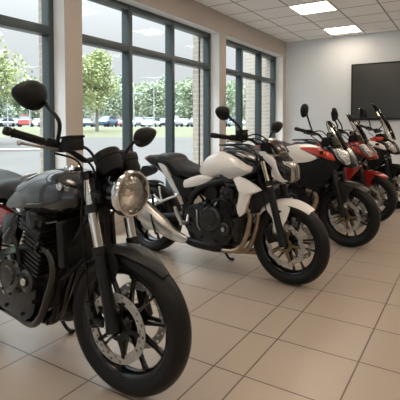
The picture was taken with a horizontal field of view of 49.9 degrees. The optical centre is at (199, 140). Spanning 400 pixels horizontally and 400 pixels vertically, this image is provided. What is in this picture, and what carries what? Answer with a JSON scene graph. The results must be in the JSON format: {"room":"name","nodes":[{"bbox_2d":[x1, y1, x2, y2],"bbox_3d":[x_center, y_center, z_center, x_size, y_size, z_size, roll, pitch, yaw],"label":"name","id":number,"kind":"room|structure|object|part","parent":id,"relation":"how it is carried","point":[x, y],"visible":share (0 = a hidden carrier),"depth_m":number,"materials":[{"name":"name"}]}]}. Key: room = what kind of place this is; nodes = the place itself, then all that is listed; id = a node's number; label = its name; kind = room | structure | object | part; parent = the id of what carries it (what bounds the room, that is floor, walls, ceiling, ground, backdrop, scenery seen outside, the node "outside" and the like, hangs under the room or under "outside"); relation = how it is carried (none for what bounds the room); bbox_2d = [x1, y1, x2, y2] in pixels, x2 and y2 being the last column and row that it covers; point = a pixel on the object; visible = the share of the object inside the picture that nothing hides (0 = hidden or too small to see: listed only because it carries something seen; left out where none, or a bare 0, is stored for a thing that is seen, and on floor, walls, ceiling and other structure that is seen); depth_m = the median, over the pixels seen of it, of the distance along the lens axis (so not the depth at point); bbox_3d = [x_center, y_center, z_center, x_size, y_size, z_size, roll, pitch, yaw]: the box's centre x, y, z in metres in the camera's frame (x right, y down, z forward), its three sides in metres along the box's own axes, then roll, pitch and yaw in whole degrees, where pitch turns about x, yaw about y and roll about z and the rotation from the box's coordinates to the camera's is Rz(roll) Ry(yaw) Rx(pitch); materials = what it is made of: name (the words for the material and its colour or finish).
{"room":"motorcycle showroom","nodes":[
{"label":"motorcycle showroom","id":0,"kind":"room"},
{"bbox_2d":[2,0,285,248],"bbox_3d":[-2.020,-0.585,3.139,0.380,3.650,13.600,1,2,32],"label":"wall","id":1,"kind":"structure","parent":0,"point":[67,14],"depth_m":5.61,"materials":[{"name":"paint"}]},
{"bbox_2d":[0,0,54,171],"bbox_3d":[-2.079,-0.353,3.092,0.115,2.310,2.444,1,2,32],"label":"window","id":2,"kind":"structure","parent":1,"relation":"in","point":[46,29],"depth_m":4.06,"materials":[{"name":"grey"}]},
{"bbox_2d":[82,0,210,198],"bbox_3d":[-0.599,-0.435,5.447,0.115,2.310,2.710,1,2,32],"label":"window","id":3,"kind":"structure","parent":1,"relation":"in","point":[126,48],"depth_m":5.54,"materials":[{"name":"grey metal"}]},
{"bbox_2d":[115,200,201,232],"bbox_3d":[-1.852,0.993,3.089,0.016,0.100,13.560,1,2,32],"label":"baseboard","id":4,"kind":"structure","parent":1,"relation":"attached to","point":[120,227],"depth_m":4.65,"materials":[{"name":"grey paint"}]},
{"bbox_2d":[193,35,199,164],"bbox_3d":[-0.005,-0.687,6.779,0.130,3.600,0.190,1,2,32],"label":"wall","id":5,"kind":"structure","parent":1,"relation":"attached to","point":[196,90],"depth_m":6.70,"materials":[{"name":"beige brick"}]},
{"bbox_2d":[226,39,275,146],"bbox_3d":[0.861,-0.516,7.771,0.115,2.310,2.400,1,2,32],"label":"window","id":6,"kind":"structure","parent":1,"relation":"in","point":[238,73],"depth_m":8.09,"materials":[{"name":"grey"}]},
{"bbox_2d":[0,191,399,399],"bbox_3d":[1.952,1.176,0.705,9.400,0.100,13.600,1,2,32],"label":"floor","id":7,"kind":"structure","parent":0,"point":[256,335],"depth_m":2.32,"materials":[{"name":"tile"}]},
{"bbox_2d":[0,80,191,396],"bbox_3d":[-0.922,0.407,2.180,2.014,1.334,0.797,1,2,24],"label":"motorcycle","id":8,"kind":"object","parent":7,"relation":"on","point":[67,264],"visible":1,"depth_m":1.87,"materials":[{"name":"black paint"}]},
{"bbox_3d":[-1.164,0.238,2.458,0.680,0.143,0.280,1,2,36],"label":"seat","id":9,"kind":"part","parent":8,"relation":"part of","materials":[{"name":"black leather"}]},
{"bbox_3d":[-0.864,0.260,2.094,0.255,0.136,0.078,1,2,36],"label":"knee panel","id":10,"kind":"part","parent":8,"relation":"part of","materials":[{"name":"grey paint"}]},
{"bbox_2d":[11,80,46,110],"bbox_3d":[-0.669,-0.183,1.712,0.054,0.123,0.150,1,2,36],"label":"mirror","id":11,"kind":"object","parent":8,"relation":"attached to","point":[31,95],"depth_m":1.69,"materials":[{"name":"black plastic"}]},
{"bbox_3d":[-0.811,0.351,2.034,0.448,0.041,0.028,2,3,39],"label":"tank trim","id":12,"kind":"part","parent":8,"relation":"part of","materials":[{"name":"grey metal"}]},
{"bbox_3d":[-0.635,0.020,1.698,0.029,0.052,0.176,2,3,40],"label":"brake lever","id":13,"kind":"part","parent":8,"relation":"part of","materials":[{"name":"metal"}]},
{"bbox_3d":[-0.900,0.506,2.274,1.185,0.742,0.282,1,2,36],"label":"frame","id":14,"kind":"part","parent":8,"relation":"part of","materials":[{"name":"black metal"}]},
{"bbox_3d":[-0.679,0.244,2.104,0.550,0.235,0.320,1,2,36],"label":"fuel tank","id":15,"kind":"part","parent":8,"relation":"part of","materials":[{"name":"black metal"}]},
{"bbox_3d":[-0.519,0.448,1.994,0.063,0.208,0.306,1,2,36],"label":"radiator frame","id":16,"kind":"part","parent":8,"relation":"part of","materials":[{"name":"black plastic"}]},
{"bbox_3d":[-0.447,0.235,1.934,0.108,0.208,0.058,1,2,36],"label":"steering stem","id":17,"kind":"part","parent":8,"relation":"part of","materials":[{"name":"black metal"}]},
{"bbox_3d":[-0.320,0.220,1.841,0.040,0.036,0.155,1,2,36],"label":"lamp bulb","id":18,"kind":"part","parent":8,"relation":"part of","materials":[{"name":"clear glass"}]},
{"bbox_2d":[133,127,156,146],"bbox_3d":[-0.271,-0.020,2.204,0.054,0.104,0.150,1,2,36],"label":"mirror","id":19,"kind":"object","parent":8,"relation":"attached to","point":[144,136],"depth_m":2.17,"materials":[{"name":"black plastic"}]},
{"bbox_2d":[133,105,329,284],"bbox_3d":[0.107,0.377,3.546,1.986,1.290,0.809,2,3,39],"label":"motorcycle","id":20,"kind":"object","parent":7,"relation":"on","point":[236,185],"visible":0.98,"depth_m":3.25,"materials":[{"name":"white paint"},{"name":"satin black metal"},{"name":"rubber"}]},
{"bbox_3d":[-0.150,0.208,3.752,0.540,0.203,0.280,2,3,39],"label":"seat","id":21,"kind":"part","parent":20,"relation":"part of","materials":[{"name":"black leather"}]},
{"bbox_3d":[-0.101,0.616,3.555,0.120,0.180,0.018,2,3,39],"label":"heel plate","id":22,"kind":"part","parent":20,"relation":"part of","materials":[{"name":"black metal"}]},
{"bbox_3d":[0.073,0.460,3.582,1.162,0.742,0.293,2,3,39],"label":"frame","id":23,"kind":"part","parent":20,"relation":"part of","materials":[{"name":"black metal"}]},
{"bbox_2d":[215,105,229,120],"bbox_3d":[0.170,-0.199,3.050,0.054,0.108,0.144,2,3,39],"label":"mirror","id":24,"kind":"object","parent":20,"relation":"attached to","point":[222,112],"depth_m":3.02,"materials":[{"name":"black plastic"}]},
{"bbox_3d":[0.240,0.192,3.438,0.540,0.226,0.320,2,3,39],"label":"fuel tank","id":25,"kind":"part","parent":20,"relation":"part of","materials":[{"name":"white metal"}]},
{"bbox_3d":[0.296,0.320,3.241,0.340,0.115,0.063,2,3,39],"label":"panel","id":26,"kind":"part","parent":20,"relation":"part of","materials":[{"name":"black paint"}]},
{"bbox_3d":[0.470,0.406,3.260,0.072,0.253,0.286,2,3,39],"label":"radiator frame","id":27,"kind":"part","parent":20,"relation":"part of","materials":[{"name":"black plastic"}]},
{"bbox_3d":[0.556,0.048,3.182,0.153,0.081,0.174,2,3,39],"label":"instrument panel","id":28,"kind":"part","parent":20,"relation":"part of","materials":[{"name":"black plastic"}]},
{"bbox_2d":[271,121,282,132],"bbox_3d":[0.643,-0.113,3.538,0.054,0.100,0.138,2,3,39],"label":"mirror","id":29,"kind":"object","parent":20,"relation":"on","point":[276,126],"depth_m":3.50,"materials":[{"name":"black plastic"}]},
{"bbox_2d":[219,104,380,246],"bbox_3d":[0.873,0.314,4.538,2.001,1.347,0.817,2,3,41],"label":"motorcycle","id":30,"kind":"object","parent":7,"relation":"on","point":[321,167],"visible":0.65,"depth_m":4.09,"materials":[{"name":"white paint"},{"name":"red paint"},{"name":"satin black metal"}]},
{"bbox_3d":[0.370,0.079,4.823,0.129,0.086,0.510,-1,2,-35],"label":"grab rail","id":31,"kind":"part","parent":30,"relation":"part of","materials":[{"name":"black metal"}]},
{"bbox_3d":[0.521,0.073,4.995,0.510,0.086,0.129,1,2,28],"label":"grab rail","id":32,"kind":"part","parent":30,"relation":"part of","materials":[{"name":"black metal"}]},
{"bbox_3d":[0.608,0.141,4.769,0.560,0.166,0.280,2,3,41],"label":"seat","id":33,"kind":"part","parent":30,"relation":"part of","materials":[{"name":"black leather"}]},
{"bbox_3d":[0.994,0.132,4.245,0.370,0.171,0.061,2,3,41],"label":"tank panel","id":34,"kind":"part","parent":30,"relation":"part of","materials":[{"name":"white paint"}]},
{"bbox_2d":[300,104,308,117],"bbox_3d":[0.971,-0.281,3.968,0.054,0.131,0.087,2,3,41],"label":"mirror","id":35,"kind":"object","parent":30,"relation":"attached to","point":[304,109],"depth_m":3.95,"materials":[{"name":"black plastic"}]},
{"bbox_3d":[1.011,0.140,4.417,0.550,0.231,0.330,2,3,41],"label":"fuel tank","id":36,"kind":"part","parent":30,"relation":"part of","materials":[{"name":"white metal"}]},
{"bbox_3d":[0.851,0.426,4.567,1.175,0.742,0.282,2,3,41],"label":"frame","id":37,"kind":"part","parent":30,"relation":"part of","materials":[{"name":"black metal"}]},
{"bbox_3d":[1.151,0.127,4.127,0.485,0.131,0.114,1,2,31],"label":"stripe panel","id":38,"kind":"part","parent":30,"relation":"part of","materials":[{"name":"red paint"}]},
{"bbox_3d":[1.282,0.018,4.179,0.153,0.112,0.164,2,3,41],"label":"instrument panel","id":39,"kind":"part","parent":30,"relation":"part of","materials":[{"name":"black plastic"}]},
{"bbox_2d":[257,107,396,222],"bbox_3d":[1.460,0.264,5.518,2.001,1.377,0.817,2,3,38],"label":"motorcycle","id":40,"kind":"object","parent":7,"relation":"on","point":[360,145],"visible":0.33,"depth_m":5.04,"materials":[{"name":"red paint"}]},
{"bbox_2d":[331,109,337,120],"bbox_3d":[1.421,-0.270,4.515,0.054,0.131,0.087,2,3,41],"label":"mirror","id":41,"kind":"object","parent":40,"relation":"attached to","point":[334,114],"depth_m":4.49,"materials":[{"name":"black plastic"}]},
{"bbox_3d":[1.759,0.092,5.123,0.485,0.131,0.114,1,2,28],"label":"stripe panel","id":42,"kind":"part","parent":40,"relation":"part of","materials":[{"name":"red paint"}]},
{"bbox_3d":[1.887,-0.017,5.181,0.153,0.112,0.164,2,3,38],"label":"instrument panel","id":43,"kind":"part","parent":40,"relation":"part of","materials":[{"name":"black plastic"}]},
{"bbox_2d":[359,107,364,116],"bbox_3d":[2.059,-0.363,5.450,0.054,0.131,0.087,2,3,38],"label":"mirror","id":44,"kind":"object","parent":40,"relation":"attached to","point":[361,111],"depth_m":5.43,"materials":[{"name":"black plastic"}]},
{"bbox_2d":[292,103,399,208],"bbox_3d":[2.129,0.192,6.371,2.005,1.472,0.817,2,3,38],"label":"motorcycle","id":45,"kind":"object","parent":7,"relation":"on","point":[383,145],"visible":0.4,"depth_m":5.93,"materials":[{"name":"gloss white and red paint"},{"name":"black metal"},{"name":"rubber"}]},
{"bbox_3d":[1.641,0.015,6.653,0.494,0.086,0.163,2,3,38],"label":"grab rail","id":46,"kind":"part","parent":45,"relation":"part of","materials":[{"name":"metal"}]},
{"bbox_3d":[1.851,0.077,6.591,0.560,0.166,0.280,2,3,38],"label":"seat","id":47,"kind":"part","parent":45,"relation":"part of","materials":[{"name":"black plastic"}]},
{"bbox_3d":[2.427,0.062,5.979,0.485,0.131,0.114,1,2,28],"label":"stripe panel","id":48,"kind":"part","parent":45,"relation":"part of","materials":[{"name":"white paint"}]},
{"bbox_3d":[2.555,-0.046,6.037,0.153,0.112,0.164,2,3,38],"label":"instrument panel","id":49,"kind":"part","parent":45,"relation":"part of","materials":[{"name":"black plastic"}]},
{"bbox_2d":[245,53,265,145],"bbox_3d":[1.410,-0.778,9.389,0.620,3.600,0.620,1,2,32],"label":"wall","id":50,"kind":"structure","parent":0,"point":[250,59],"depth_m":9.20,"materials":[{"name":"beige brick"}]},
{"bbox_2d":[194,0,399,41],"bbox_3d":[2.037,-1.770,0.549,9.200,0.100,13.600,1,2,32],"label":"ceiling","id":51,"kind":"structure","parent":0,"point":[274,18],"depth_m":6.68,"materials":[{"name":"tile"}]},
{"bbox_2d":[288,0,337,14],"bbox_3d":[1.627,-1.911,6.177,0.560,0.012,0.560,1,2,32],"label":"recessed light","id":52,"kind":"object","parent":51,"relation":"in","point":[324,5],"visible":1,"depth_m":6.15,"materials":[{"name":"white plastic"}]},
{"bbox_2d":[323,25,362,34],"bbox_3d":[2.521,-1.960,7.599,0.560,0.012,0.560,1,2,32],"label":"recessed light","id":53,"kind":"object","parent":51,"relation":"in","point":[350,28],"visible":1,"depth_m":7.55,"materials":[{"name":"white plastic"}]},
{"bbox_2d":[286,30,399,184],"bbox_3d":[5.706,-0.500,6.441,9.200,2.850,0.200,1,2,32],"label":"wall","id":54,"kind":"structure","parent":0,"point":[318,71],"depth_m":8.32,"materials":[{"name":"paint"}]},
{"bbox_2d":[351,61,399,119],"bbox_3d":[3.602,-0.895,7.590,1.800,1.040,0.064,1,2,32],"label":"wall screen","id":55,"kind":"object","parent":54,"relation":"attached to","point":[378,83],"visible":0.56,"depth_m":7.80,"materials":[{"name":"black plastic"}]},
{"label":"outside","id":56,"kind":"structure","parent":0,"visible":0},
{"bbox_3d":[-31.065,-2.772,83.404,133.890,0.020,99.539,1,2,32],"label":"parking lot","id":57,"kind":"object","parent":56,"visible":0},
{"bbox_2d":[2,88,8,126],"bbox_3d":[-24.112,-4.150,53.888,2.300,4.900,0.300,0,2,0],"label":"street lamp","id":58,"kind":"object","parent":57,"relation":"on","point":[2,88],"visible":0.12,"depth_m":53.85,"materials":[{"name":"grey metal"}]},
{"bbox_2d":[0,118,15,126],"bbox_3d":[-27.628,-2.618,59.947,1.800,1.320,4.303,0,2,11],"label":"parked car","id":59,"kind":"object","parent":57,"relation":"on","point":[3,121],"visible":0.94,"depth_m":59.90,"materials":[{"name":"silver metal"}]},
{"bbox_3d":[-27.548,-2.969,60.325,1.400,0.586,3.100,0,2,11],"label":"cabin glass","id":60,"kind":"part","parent":59,"relation":"part of","materials":[{"name":"grey"}]},
{"bbox_2d":[10,117,18,126],"bbox_3d":[-28.611,-2.932,66.440,1.800,1.500,4.303,-1,2,-17],"label":"parked car","id":61,"kind":"object","parent":57,"relation":"on","point":[15,119],"visible":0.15,"depth_m":65.78,"materials":[{"name":"white metal"}]},
{"bbox_2d":[18,115,33,126],"bbox_3d":[-24.279,-2.798,59.937,1.800,1.680,4.303,-1,2,-17],"label":"parked car","id":62,"kind":"object","parent":57,"relation":"on","point":[23,119],"visible":0.8,"depth_m":58.09,"materials":[{"name":"red metal"}]},
{"bbox_3d":[-24.161,-3.213,59.542,1.400,0.746,3.100,-1,2,-17],"label":"cabin glass","id":63,"kind":"part","parent":62,"relation":"part of","materials":[{"name":"grey glass"}]},
{"bbox_2d":[18,67,38,126],"bbox_3d":[-19.767,-5.062,49.854,2.900,7.000,0.300,0,2,0],"label":"street lamp","id":64,"kind":"object","parent":57,"relation":"on","point":[18,67],"visible":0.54,"depth_m":49.78,"materials":[{"name":"grey metal"}]},
{"bbox_2d":[20,77,39,126],"bbox_3d":[-33.221,-7.823,87.348,7.807,10.066,7.855,0,2,-11],"label":"tree","id":65,"kind":"object","parent":57,"relation":"on","point":[23,111],"visible":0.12,"depth_m":85.72,"materials":[{"name":"green plant"}]},
{"bbox_2d":[33,118,39,125],"bbox_3d":[-25.054,-2.842,66.443,1.800,1.320,4.303,-1,2,-17],"label":"parked car","id":66,"kind":"object","parent":57,"relation":"on","point":[35,120],"visible":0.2,"depth_m":65.17,"materials":[{"name":"white metal"}]},
{"bbox_2d":[83,118,92,126],"bbox_3d":[-15.908,-2.618,59.947,1.800,1.320,4.303,-1,2,-17],"label":"parked car","id":67,"kind":"object","parent":57,"relation":"on","point":[86,121],"visible":0.58,"depth_m":58.46,"materials":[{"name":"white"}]},
{"bbox_2d":[88,82,121,116],"bbox_3d":[-18.834,-7.597,87.914,8.141,9.563,6.971,1,2,15],"label":"tree","id":68,"kind":"object","parent":57,"relation":"on","point":[110,108],"visible":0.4,"depth_m":87.42,"materials":[{"name":"green plant"}]},
{"bbox_2d":[99,115,117,126],"bbox_3d":[-12.976,-2.798,59.940,1.800,1.680,4.303,0,2,11],"label":"parked car","id":69,"kind":"object","parent":57,"relation":"on","point":[106,120],"visible":0.79,"depth_m":59.19,"materials":[{"name":"blue metal"}]},
{"bbox_3d":[-12.897,-3.240,60.316,1.400,0.746,3.100,0,2,11],"label":"cabin glass","id":70,"kind":"part","parent":69,"relation":"part of","materials":[{"name":"grey glass"}]},
{"bbox_2d":[133,93,142,126],"bbox_3d":[-8.442,-3.935,54.896,2.300,4.400,0.300,0,2,0],"label":"street lamp","id":71,"kind":"object","parent":57,"relation":"on","point":[133,93],"visible":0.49,"depth_m":54.85,"materials":[{"name":"grey metal"}]},
{"bbox_2d":[135,116,144,126],"bbox_3d":[-9.589,-3.022,66.436,1.800,1.680,4.303,-1,2,-17],"label":"parked car","id":72,"kind":"object","parent":57,"relation":"on","point":[138,119],"visible":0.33,"depth_m":65.30,"materials":[{"name":"grey metal"}]},
{"bbox_2d":[133,81,164,117],"bbox_3d":[-10.142,-7.589,87.701,8.141,9.563,6.971,-1,2,-28],"label":"tree","id":73,"kind":"object","parent":57,"relation":"on","point":[159,92],"visible":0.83,"depth_m":86.21,"materials":[{"name":"green plant"}]},
{"bbox_2d":[141,117,161,126],"bbox_3d":[-6.698,-2.618,59.944,1.800,1.320,4.303,0,2,11],"label":"parked car","id":74,"kind":"object","parent":57,"relation":"on","point":[148,121],"visible":0.86,"depth_m":58.39,"materials":[{"name":"white metal"}]},
{"bbox_3d":[-6.777,-2.941,59.542,1.400,0.586,3.100,0,2,11],"label":"cabin glass","id":75,"kind":"part","parent":74,"relation":"part of","materials":[{"name":"grey glass"}]},
{"bbox_2d":[142,78,164,126],"bbox_3d":[-5.563,-4.631,51.870,2.900,6.000,0.300,0,2,0],"label":"street lamp","id":76,"kind":"object","parent":57,"relation":"on","point":[142,78],"visible":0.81,"depth_m":51.84,"materials":[{"name":"grey metal"}]},
{"bbox_2d":[156,117,164,126],"bbox_3d":[-5.723,-2.932,66.440,1.800,1.500,4.303,-1,2,-17],"label":"parked car","id":77,"kind":"object","parent":57,"relation":"on","point":[161,119],"visible":0.34,"depth_m":65.55,"materials":[{"name":"grey metal"}]},
{"bbox_2d":[175,115,182,126],"bbox_3d":[-3.628,-2.798,59.940,1.800,1.680,4.303,-1,2,-17],"label":"parked car","id":78,"kind":"object","parent":57,"relation":"on","point":[178,121],"visible":0.44,"depth_m":58.19,"materials":[{"name":"silver metal"}]},
{"bbox_2d":[176,77,192,119],"bbox_3d":[-1.192,-7.830,87.552,7.807,10.066,7.855,2,3,38],"label":"tree","id":79,"kind":"object","parent":57,"relation":"on","point":[186,91],"visible":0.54,"depth_m":86.04,"materials":[{"name":"green plant"}]},
{"bbox_2d":[178,118,191,126],"bbox_3d":[-2.475,-2.842,66.443,1.800,1.320,4.303,-1,2,-17],"label":"parked car","id":80,"kind":"object","parent":57,"relation":"on","point":[184,120],"visible":0.35,"depth_m":65.50,"materials":[{"name":"white metal"}]},
{"bbox_2d":[187,116,192,126],"bbox_3d":[-0.558,-2.708,59.944,1.800,1.500,4.303,0,2,11],"label":"parked car","id":81,"kind":"object","parent":57,"relation":"on","point":[190,122],"visible":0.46,"depth_m":58.08,"materials":[{"name":"grey metal"}]},
{"bbox_2d":[227,118,244,126],"bbox_3d":[5.302,-2.618,59.947,1.800,1.320,4.303,-1,2,-17],"label":"parked car","id":82,"kind":"object","parent":57,"relation":"on","point":[229,123],"visible":0.23,"depth_m":59.92,"materials":[{"name":"silver metal"}]},
{"bbox_2d":[232,87,245,119],"bbox_3d":[10.346,-7.361,88.219,7.807,9.060,7.855,0,2,-5],"label":"tree","id":83,"kind":"object","parent":57,"relation":"on","point":[244,88],"visible":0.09,"depth_m":87.84,"materials":[{"name":"green plant"}]},
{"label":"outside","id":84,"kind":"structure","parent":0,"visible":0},
{"bbox_2d":[4,125,244,126],"bbox_3d":[-43.330,-5.553,148.980,224.467,1.000,166.726,1,2,32],"label":"field","id":85,"kind":"structure","parent":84,"point":[15,125],"depth_m":92.67,"materials":[{"name":"green plant"}]},
{"bbox_2d":[0,87,16,117],"bbox_3d":[-46.447,-8.619,99.331,7.546,10.569,7.893,-2,3,-42],"label":"tree","id":86,"kind":"object","parent":85,"relation":"on","point":[3,107],"visible":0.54,"depth_m":98.50,"materials":[{"name":"green plant"}]},
{"bbox_2d":[3,86,20,116],"bbox_3d":[-46.421,-8.898,109.528,8.721,10.096,9.327,-1,2,-27],"label":"tree","id":87,"kind":"object","parent":85,"relation":"on","point":[15,104],"visible":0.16,"depth_m":108.84,"materials":[{"name":"green plant"}]},
{"bbox_2d":[83,87,95,120],"bbox_3d":[-29.931,-9.524,109.806,9.327,11.359,8.721,1,2,20],"label":"tree","id":88,"kind":"object","parent":85,"relation":"on","point":[88,115],"visible":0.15,"depth_m":108.92,"materials":[{"name":"green plant"}]},
{"bbox_2d":[106,73,134,117],"bbox_3d":[-18.428,-9.446,98.321,7.426,12.331,7.413,-1,2,-22],"label":"tree","id":89,"kind":"object","parent":85,"relation":"on","point":[119,112],"visible":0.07,"depth_m":97.45,"materials":[{"name":"green plant"}]},
{"bbox_2d":[133,81,147,116],"bbox_3d":[-15.625,-9.526,109.859,9.327,11.359,8.721,-1,2,-24],"label":"tree","id":90,"kind":"object","parent":85,"relation":"on","point":[137,113],"visible":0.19,"depth_m":108.71,"materials":[{"name":"green plant"}]},
{"bbox_2d":[157,73,181,116],"bbox_3d":[-7.652,-9.484,99.405,7.546,12.331,7.893,0,2,7],"label":"tree","id":91,"kind":"object","parent":85,"relation":"on","point":[177,92],"visible":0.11,"depth_m":99.32,"materials":[{"name":"green plant"}]},
{"bbox_2d":[175,80,186,117],"bbox_3d":[-4.946,-9.821,109.472,8.721,11.990,9.327,1,2,23],"label":"tree","id":92,"kind":"object","parent":85,"relation":"on","point":[176,83],"visible":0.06,"depth_m":109.03,"materials":[{"name":"green plant"}]},
{"bbox_2d":[226,79,244,115],"bbox_3d":[8.075,-9.839,109.966,8.721,11.990,9.327,-1,2,-21],"label":"tree","id":93,"kind":"object","parent":85,"relation":"on","point":[229,88],"visible":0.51,"depth_m":107.73,"materials":[{"name":"green plant"}]},
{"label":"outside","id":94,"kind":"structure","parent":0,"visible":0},
{"bbox_2d":[0,127,244,136],"bbox_3d":[-23.001,-1.117,45.181,79.543,0.660,56.575,1,2,32],"label":"lawn","id":95,"kind":"structure","parent":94,"point":[87,131],"depth_m":38.19,"materials":[{"name":"green plant"}]},
{"bbox_2d":[82,48,118,131],"bbox_3d":[-9.690,-4.505,37.796,3.997,7.566,5.297,1,2,28],"label":"tree","id":96,"kind":"object","parent":95,"relation":"on","point":[96,72],"visible":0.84,"depth_m":37.58,"materials":[{"name":"green plant"}]},
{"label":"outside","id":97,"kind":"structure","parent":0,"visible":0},
{"bbox_2d":[0,137,244,211],"bbox_3d":[-18.790,0.609,11.028,66.421,0.407,38.001,0,2,0],"label":"pavement","id":98,"kind":"structure","parent":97,"point":[19,162],"depth_m":17.79,"materials":[{"name":"grey concrete"}]},
{"bbox_2d":[0,33,32,103],"bbox_3d":[-11.372,-3.597,21.460,4.995,7.870,5.996,1,2,32],"label":"tree","id":99,"kind":"object","parent":98,"relation":"on","point":[5,79],"visible":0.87,"depth_m":22.29,"materials":[{"name":"green plant"}]},
{"bbox_2d":[0,148,39,150],"bbox_3d":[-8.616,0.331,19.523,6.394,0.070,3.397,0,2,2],"label":"curb","id":100,"kind":"object","parent":98,"relation":"on","point":[1,149],"depth_m":18.02,"materials":[{"name":"grey concrete"}]}
]}

